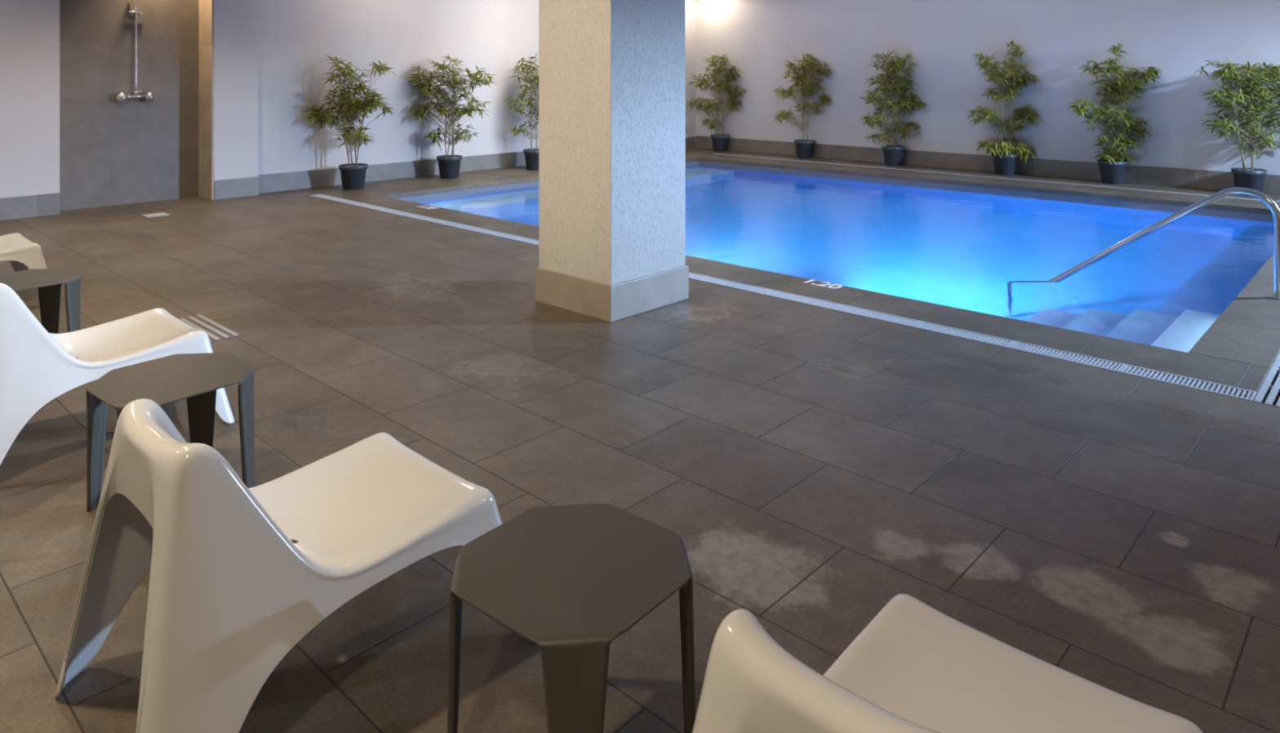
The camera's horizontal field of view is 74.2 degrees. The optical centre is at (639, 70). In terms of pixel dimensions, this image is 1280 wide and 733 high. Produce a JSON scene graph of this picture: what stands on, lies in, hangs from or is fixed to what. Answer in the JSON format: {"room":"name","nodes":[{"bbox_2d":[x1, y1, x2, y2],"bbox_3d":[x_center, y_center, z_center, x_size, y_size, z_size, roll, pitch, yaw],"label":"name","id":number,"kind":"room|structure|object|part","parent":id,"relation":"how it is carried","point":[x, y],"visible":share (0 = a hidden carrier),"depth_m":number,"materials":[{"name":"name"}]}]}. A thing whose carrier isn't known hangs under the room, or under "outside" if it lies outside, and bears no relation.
{"room":"indoor swimming pool","nodes":[
{"label":"indoor swimming pool","id":0,"kind":"room"},
{"bbox_2d":[310,194,342,199],"bbox_3d":[-3.724,1.515,10.038,0.542,0.030,0.144,0,0,43],"label":"drain grate","id":1,"kind":"object","parent":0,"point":[322,196],"visible":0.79,"depth_m":10.04,"materials":[{"name":"plastic"}]},
{"bbox_2d":[0,0,695,198],"bbox_3d":[-4.157,0.025,11.115,0.640,3.050,14.950,0,0,43],"label":"wall","id":2,"kind":"structure","parent":0,"point":[271,62],"depth_m":10.80,"materials":[{"name":"paint"}]},
{"bbox_2d":[59,0,199,210],"bbox_3d":[-5.750,0.000,9.544,0.020,3.000,1.460,0,0,43],"label":"wall panel","id":3,"kind":"object","parent":2,"relation":"attached to","point":[133,150],"depth_m":9.50,"materials":[{"name":"tile"}]},
{"bbox_2d":[115,0,154,102],"bbox_3d":[-5.567,-0.302,9.411,0.430,1.317,0.397,0,0,43],"label":"fitting","id":4,"kind":"object","parent":2,"relation":"attached to","point":[121,97],"visible":1,"depth_m":9.52,"materials":[{"name":"metal"}]},
{"bbox_3d":[-5.763,0.297,9.398,0.120,0.120,0.094,0,0,9],"label":"knob","id":5,"kind":"part","parent":4,"relation":"part of","materials":[{"name":"metal"}]},
{"bbox_3d":[-5.567,0.297,9.607,0.094,0.120,0.120,0,0,-12],"label":"knob","id":6,"kind":"part","parent":4,"relation":"part of","materials":[{"name":"metal"}]},
{"bbox_2d":[199,0,213,199],"bbox_3d":[-5.098,0.000,9.944,0.425,3.000,0.025,0,0,43],"label":"trim","id":7,"kind":"structure","parent":2,"relation":"attached to","point":[206,6],"depth_m":9.91,"materials":[{"name":"tile"}]},
{"bbox_2d":[0,136,695,220],"bbox_3d":[-3.980,1.387,10.928,0.155,0.225,14.920,0,0,43],"label":"baseboard","id":8,"kind":"structure","parent":2,"relation":"attached to","point":[40,205],"depth_m":10.69,"materials":[{"name":"tile"}]},
{"bbox_2d":[332,199,366,204],"bbox_3d":[-3.326,1.515,9.666,0.542,0.030,0.144,0,0,43],"label":"drain grate","id":9,"kind":"object","parent":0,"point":[344,201],"visible":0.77,"depth_m":9.66,"materials":[{"name":"plastic"}]},
{"bbox_2d":[355,204,390,210],"bbox_3d":[-2.929,1.515,9.294,0.542,0.030,0.144,0,0,43],"label":"drain grate","id":10,"kind":"object","parent":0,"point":[367,206],"visible":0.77,"depth_m":9.31,"materials":[{"name":"plastic"}]},
{"bbox_2d":[381,208,419,217],"bbox_3d":[-2.531,1.515,8.922,0.542,0.030,0.144,0,0,43],"label":"drain grate","id":11,"kind":"object","parent":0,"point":[391,211],"visible":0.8,"depth_m":8.93,"materials":[{"name":"plastic"}]},
{"bbox_2d":[508,235,538,244],"bbox_3d":[-0.941,1.515,7.434,0.542,0.030,0.144,0,0,43],"label":"drain grate","id":12,"kind":"object","parent":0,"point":[520,238],"visible":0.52,"depth_m":7.51,"materials":[{"name":"plastic"}]},
{"bbox_2d":[0,147,1279,732],"bbox_3d":[0.495,1.530,6.932,13.150,0.060,15.200,0,0,43],"label":"floor","id":13,"kind":"structure","parent":0,"point":[814,468],"depth_m":3.21,"materials":[{"name":"tile"}]},
{"bbox_2d":[0,232,47,271],"bbox_3d":[-4.366,1.151,5.389,0.814,0.703,0.943,0,0,43],"label":"lounge chair","id":14,"kind":"object","parent":13,"relation":"on","point":[23,254],"visible":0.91,"depth_m":5.46,"materials":[{"name":"white plastic"}]},
{"bbox_2d":[0,268,81,333],"bbox_3d":[-3.135,1.280,4.290,0.464,0.440,0.464,0,0,39],"label":"side table","id":15,"kind":"object","parent":13,"relation":"on","point":[48,282],"visible":0.8,"depth_m":4.35,"materials":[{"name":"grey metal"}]},
{"bbox_3d":[-3.161,1.280,4.539,0.184,0.440,0.030,0,0,-6],"label":"leg","id":16,"kind":"part","parent":15,"relation":"part of","materials":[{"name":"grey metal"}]},
{"bbox_3d":[-2.885,1.280,4.315,0.030,0.440,0.184,0,0,-6],"label":"leg","id":17,"kind":"part","parent":15,"relation":"part of","materials":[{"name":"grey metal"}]},
{"bbox_2d":[0,283,235,465],"bbox_3d":[-2.338,1.151,3.546,0.814,0.703,0.943,0,0,43],"label":"lounge chair","id":18,"kind":"object","parent":13,"relation":"on","point":[37,366],"visible":0.93,"depth_m":3.26,"materials":[{"name":"white plastic"}]},
{"bbox_2d":[141,212,169,217],"bbox_3d":[-5.024,1.498,8.783,0.210,0.004,0.210,0,0,43],"label":"floor drain","id":19,"kind":"object","parent":13,"relation":"on","point":[161,214],"visible":1,"depth_m":8.76,"materials":[{"name":"plastic"}]},
{"bbox_2d":[84,352,254,511],"bbox_3d":[-1.622,1.280,2.935,0.464,0.440,0.464,0,0,39],"label":"side table","id":20,"kind":"object","parent":13,"relation":"on","point":[196,378],"visible":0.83,"depth_m":2.94,"materials":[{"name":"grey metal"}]},
{"bbox_3d":[-1.871,1.280,2.910,0.030,0.440,0.184,0,0,-6],"label":"leg","id":21,"kind":"part","parent":20,"relation":"part of","materials":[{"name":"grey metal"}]},
{"bbox_3d":[-1.596,1.280,2.686,0.184,0.440,0.030,0,0,-6],"label":"leg","id":22,"kind":"part","parent":20,"relation":"part of","materials":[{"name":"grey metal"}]},
{"bbox_3d":[-1.648,1.280,3.185,0.184,0.440,0.030,0,0,-6],"label":"leg","id":23,"kind":"part","parent":20,"relation":"part of","materials":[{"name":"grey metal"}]},
{"bbox_3d":[-1.373,1.280,2.961,0.030,0.440,0.184,0,0,-6],"label":"leg","id":24,"kind":"part","parent":20,"relation":"part of","materials":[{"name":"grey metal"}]},
{"bbox_2d":[177,314,242,342],"bbox_3d":[-2.541,1.497,4.925,0.600,0.006,0.200,0,0,43],"label":"floor grate","id":25,"kind":"object","parent":13,"relation":"on","point":[215,331],"visible":0.76,"depth_m":4.92,"materials":[{"name":"plastic"}]},
{"bbox_2d":[54,398,534,732],"bbox_3d":[-0.867,1.151,2.169,0.814,0.703,0.943,0,0,43],"label":"lounge chair","id":26,"kind":"object","parent":13,"relation":"on","point":[231,593],"visible":0.96,"depth_m":1.88,"materials":[{"name":"white plastic"}]},
{"bbox_2d":[301,55,397,190],"bbox_3d":[-3.653,0.653,10.755,1.114,1.693,0.723,0,0,15],"label":"bamboo","id":27,"kind":"object","parent":13,"relation":"on","point":[353,175],"visible":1,"depth_m":10.68,"materials":[{"name":"plant"}]},
{"bbox_2d":[338,163,368,190],"bbox_3d":[-3.639,1.349,10.746,0.360,0.302,0.360,0,0,43],"label":"pot","id":28,"kind":"object","parent":13,"relation":"on","point":[353,175],"depth_m":10.63,"materials":[{"name":"plastic"}]},
{"bbox_2d":[435,155,462,178],"bbox_3d":[-2.664,1.349,11.833,0.360,0.302,0.360,0,0,43],"label":"pot","id":29,"kind":"object","parent":13,"relation":"on","point":[449,166],"depth_m":11.71,"materials":[{"name":"plastic"}]},
{"bbox_2d":[406,54,497,178],"bbox_3d":[-2.607,0.639,11.850,1.286,1.723,0.712,0,0,-4],"label":"bamboo","id":30,"kind":"object","parent":13,"relation":"on","point":[449,166],"visible":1,"depth_m":11.77,"materials":[{"name":"plant"}]},
{"bbox_2d":[501,53,538,170],"bbox_3d":[-1.579,0.610,12.821,1.049,1.780,0.728,0,0,-7],"label":"bamboo","id":31,"kind":"object","parent":13,"relation":"on","point":[531,155],"visible":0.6,"depth_m":12.78,"materials":[{"name":"plant"}]},
{"bbox_2d":[523,148,538,170],"bbox_3d":[-1.593,1.349,12.831,0.360,0.302,0.360,0,0,43],"label":"pot","id":32,"kind":"object","parent":13,"relation":"on","point":[531,155],"depth_m":12.70,"materials":[{"name":"plastic"}]},
{"bbox_2d":[446,502,695,732],"bbox_3d":[-0.145,1.280,1.828,0.464,0.440,0.464,0,0,39],"label":"side table","id":33,"kind":"object","parent":13,"relation":"on","point":[569,580],"visible":1,"depth_m":1.76,"materials":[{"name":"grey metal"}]},
{"bbox_3d":[-0.395,1.280,1.802,0.030,0.440,0.184,0,0,-6],"label":"leg","id":34,"kind":"part","parent":33,"relation":"part of","materials":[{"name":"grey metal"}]},
{"bbox_3d":[-0.171,1.280,2.077,0.184,0.440,0.030,0,0,-6],"label":"leg","id":35,"kind":"part","parent":33,"relation":"part of","materials":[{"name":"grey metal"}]},
{"bbox_3d":[-0.120,1.280,1.578,0.184,0.440,0.030,0,0,-6],"label":"leg","id":36,"kind":"part","parent":33,"relation":"part of","materials":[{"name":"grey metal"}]},
{"bbox_3d":[0.104,1.280,1.853,0.030,0.440,0.184,0,0,-6],"label":"leg","id":37,"kind":"part","parent":33,"relation":"part of","materials":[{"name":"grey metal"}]},
{"bbox_2d":[535,0,688,322],"bbox_3d":[-0.180,0.000,5.541,0.695,3.000,0.725,0,0,43],"label":"pillar","id":38,"kind":"structure","parent":13,"relation":"on","point":[611,73],"depth_m":5.29,"materials":[{"name":"paint"}]},
{"bbox_2d":[684,54,746,151],"bbox_3d":[1.367,0.598,15.647,1.080,1.804,0.712,0,0,43],"label":"bamboo","id":39,"kind":"object","parent":13,"relation":"on","point":[720,141],"visible":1,"depth_m":15.70,"materials":[{"name":"plant"}]},
{"bbox_2d":[710,133,729,151],"bbox_3d":[1.494,1.349,15.763,0.360,0.302,0.360,0,0,43],"label":"pot","id":40,"kind":"object","parent":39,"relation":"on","point":[720,141],"depth_m":15.64,"materials":[{"name":"plastic"}]},
{"bbox_2d":[772,53,836,158],"bbox_3d":[2.737,0.603,14.402,1.040,1.795,0.662,0,0,43],"label":"bamboo","id":41,"kind":"object","parent":13,"relation":"on","point":[804,148],"visible":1,"depth_m":14.45,"materials":[{"name":"plant"}]},
{"bbox_2d":[794,139,815,158],"bbox_3d":[2.822,1.349,14.520,0.360,0.302,0.360,0,0,43],"label":"pot","id":42,"kind":"object","parent":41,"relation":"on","point":[804,148],"depth_m":14.40,"materials":[{"name":"plastic"}]},
{"bbox_2d":[857,49,927,165],"bbox_3d":[3.916,0.575,13.299,1.016,1.851,0.657,0,0,43],"label":"bamboo","id":43,"kind":"object","parent":13,"relation":"on","point":[893,154],"visible":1,"depth_m":13.35,"materials":[{"name":"plant"}]},
{"bbox_2d":[881,145,905,165],"bbox_3d":[4.013,1.349,13.406,0.360,0.302,0.360,0,0,43],"label":"pot","id":44,"kind":"object","parent":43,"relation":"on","point":[893,154],"depth_m":13.28,"materials":[{"name":"plastic"}]},
{"bbox_2d":[692,593,1203,732],"bbox_3d":[0.498,1.151,1.359,0.814,0.703,0.943,0,0,43],"label":"lounge chair","id":45,"kind":"object","parent":13,"relation":"on","point":[914,668],"visible":1,"depth_m":1.52,"materials":[{"name":"white plastic"}]},
{"bbox_2d":[965,40,1045,175],"bbox_3d":[5.189,0.531,12.114,1.038,1.937,0.651,0,0,43],"label":"bamboo","id":46,"kind":"object","parent":13,"relation":"on","point":[1004,162],"visible":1,"depth_m":12.16,"materials":[{"name":"plant"}]},
{"bbox_2d":[991,152,1017,175],"bbox_3d":[5.268,1.349,12.230,0.360,0.302,0.360,0,0,43],"label":"pot","id":47,"kind":"object","parent":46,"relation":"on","point":[1005,166],"depth_m":12.11,"materials":[{"name":"plastic"}]},
{"bbox_2d":[1066,42,1164,184],"bbox_3d":[6.207,0.563,11.118,1.096,1.874,0.714,0,0,43],"label":"bamboo","id":48,"kind":"object","parent":13,"relation":"on","point":[1112,170],"visible":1,"depth_m":11.20,"materials":[{"name":"plant"}]},
{"bbox_2d":[1097,159,1128,184],"bbox_3d":[6.291,1.349,11.274,0.360,0.302,0.360,0,0,43],"label":"pot","id":49,"kind":"object","parent":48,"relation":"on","point":[1113,174],"depth_m":11.16,"materials":[{"name":"plastic"}]},
{"bbox_2d":[1195,57,1279,192],"bbox_3d":[7.300,0.671,10.100,1.144,1.658,0.703,0,0,43],"label":"bamboo","id":50,"kind":"object","parent":13,"relation":"on","point":[1252,178],"visible":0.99,"depth_m":10.21,"materials":[{"name":"plant"}]},
{"bbox_2d":[1231,168,1267,192],"bbox_3d":[7.379,1.349,10.256,0.360,0.302,0.360,0,0,43],"label":"pot","id":51,"kind":"object","parent":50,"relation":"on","point":[1249,178],"depth_m":10.14,"materials":[{"name":"plastic"}]},
{"bbox_2d":[1204,373,1279,405],"bbox_3d":[2.957,1.558,8.758,12.050,0.045,7.410,0,0,43],"label":"trim","id":52,"kind":"structure","parent":13,"relation":"on","point":[1276,402],"depth_m":4.00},
{"bbox_2d":[688,271,706,279],"bbox_3d":[0.251,1.515,6.318,0.542,0.030,0.144,0,0,43],"label":"drain grate","id":53,"kind":"object","parent":52,"relation":"on","point":[691,275],"visible":0.18,"depth_m":6.19,"materials":[{"name":"plastic"}]},
{"bbox_2d":[696,275,769,293],"bbox_3d":[0.649,1.515,5.946,0.542,0.030,0.144,0,0,43],"label":"drain grate","id":54,"kind":"object","parent":52,"relation":"on","point":[737,285],"visible":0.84,"depth_m":5.94,"materials":[{"name":"plastic"}]},
{"bbox_2d":[759,288,840,308],"bbox_3d":[1.046,1.515,5.574,0.542,0.030,0.144,0,0,43],"label":"drain grate","id":55,"kind":"object","parent":52,"relation":"on","point":[794,297],"visible":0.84,"depth_m":5.57,"materials":[{"name":"plastic"}]},
{"bbox_2d":[831,303,922,326],"bbox_3d":[1.444,1.515,5.202,0.542,0.030,0.144,0,0,43],"label":"drain grate","id":56,"kind":"object","parent":52,"relation":"on","point":[844,308],"visible":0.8,"depth_m":5.20,"materials":[{"name":"plastic"}]},
{"bbox_2d":[912,320,1016,346],"bbox_3d":[1.841,1.515,4.830,0.542,0.030,0.144,0,0,43],"label":"drain grate","id":57,"kind":"object","parent":52,"relation":"on","point":[988,339],"visible":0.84,"depth_m":4.82,"materials":[{"name":"plastic"}]},
{"bbox_2d":[712,153,1279,202],"bbox_3d":[5.545,1.515,11.341,11.600,0.030,0.094,0,0,43],"label":"drain grate","id":58,"kind":"object","parent":52,"relation":"on","point":[713,153],"visible":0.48,"depth_m":11.70,"materials":[{"name":"plastic"}]},
{"bbox_2d":[1007,341,1126,371],"bbox_3d":[2.239,1.515,4.458,0.542,0.030,0.144,0,0,43],"label":"drain grate","id":59,"kind":"object","parent":52,"relation":"on","point":[1091,361],"visible":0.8,"depth_m":4.46,"materials":[{"name":"plastic"}]},
{"bbox_2d":[1120,364,1257,400],"bbox_3d":[2.636,1.515,4.086,0.542,0.030,0.144,0,0,43],"label":"drain grate","id":60,"kind":"object","parent":52,"relation":"on","point":[1129,369],"visible":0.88,"depth_m":4.08,"materials":[{"name":"plastic"}]},
{"bbox_2d":[1253,352,1279,406],"bbox_3d":[5.193,1.515,6.311,0.144,0.030,6.887,0,0,43],"label":"drain grate","id":61,"kind":"object","parent":52,"relation":"on","point":[1267,385],"visible":0.7,"depth_m":4.02,"materials":[{"name":"plastic"}]},
{"bbox_2d":[395,160,1273,221],"bbox_3d":[1.965,2.245,9.549,8.580,1.370,6.370,0,0,43],"label":"pool edge","id":62,"kind":"object","parent":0,"point":[969,188],"visible":0.02,"depth_m":11.09,"materials":[{"name":"blue tile"}]},
{"bbox_2d":[363,156,698,198],"bbox_3d":[-1.200,1.530,12.511,0.390,0.060,6.070,0,0,43],"label":"trim","id":63,"kind":"structure","parent":62,"relation":"on","point":[522,178],"depth_m":11.10,"materials":[{"name":"stone"}]},
{"bbox_2d":[331,192,1270,393],"bbox_3d":[-0.265,1.529,7.192,9.025,0.062,0.422,0,0,43],"label":"trim","id":64,"kind":"structure","parent":62,"relation":"on","point":[1242,375],"depth_m":5.13,"materials":[{"name":"stone"}]},
{"bbox_2d":[408,214,448,223],"bbox_3d":[-2.134,1.515,8.550,0.542,0.030,0.144,0,0,43],"label":"drain grate","id":65,"kind":"object","parent":64,"relation":"in","point":[420,217],"visible":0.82,"depth_m":8.55,"materials":[{"name":"plastic"}]},
{"bbox_2d":[438,221,482,230],"bbox_3d":[-1.736,1.515,8.178,0.542,0.030,0.144,0,0,43],"label":"drain grate","id":66,"kind":"object","parent":64,"relation":"in","point":[450,223],"visible":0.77,"depth_m":8.19,"materials":[{"name":"plastic"}]},
{"bbox_2d":[471,228,518,238],"bbox_3d":[-1.339,1.515,7.806,0.542,0.030,0.144,0,0,43],"label":"drain grate","id":67,"kind":"object","parent":64,"relation":"in","point":[490,232],"visible":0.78,"depth_m":7.81,"materials":[{"name":"plastic"}]},
{"bbox_2d":[412,164,1274,352],"bbox_3d":[1.965,1.630,9.549,8.280,0.001,6.070,0,0,43],"label":"pool water","id":68,"kind":"object","parent":62,"relation":"in","point":[997,255],"visible":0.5,"depth_m":7.97,"materials":[{"name":"blue liquid"}]},
{"bbox_2d":[684,154,1279,214],"bbox_3d":[4.162,1.530,11.923,9.025,0.060,0.400,0,0,43],"label":"ledge","id":69,"kind":"structure","parent":62,"relation":"on","point":[1251,207],"depth_m":11.18,"materials":[{"name":"stone"}]},
{"bbox_2d":[1048,187,1279,299],"bbox_3d":[3.587,1.810,6.162,1.807,2.040,0.104,0,0,43],"label":"handrail","id":70,"kind":"object","parent":62,"relation":"on","point":[1275,210],"visible":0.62,"depth_m":5.86,"materials":[{"name":"metal"}]},
{"bbox_2d":[1188,253,1279,368],"bbox_3d":[5.117,1.530,6.599,0.355,0.060,6.070,0,0,43],"label":"pool deck","id":71,"kind":"structure","parent":62,"relation":"on","point":[1247,331],"depth_m":4.91,"materials":[{"name":"tile"}]},
{"bbox_2d":[695,0,1279,175],"bbox_3d":[5.676,0.025,12.322,13.350,3.050,0.250,0,0,43],"label":"wall","id":72,"kind":"structure","parent":0,"point":[1177,37],"depth_m":12.54,"materials":[{"name":"paint"}]},
{"bbox_2d":[695,135,1279,195],"bbox_3d":[5.700,1.383,12.114,12.630,0.235,0.020,0,0,43],"label":"baseboard","id":73,"kind":"structure","parent":72,"relation":"attached to","point":[1178,177],"depth_m":12.27,"materials":[{"name":"tile"}]}
]}

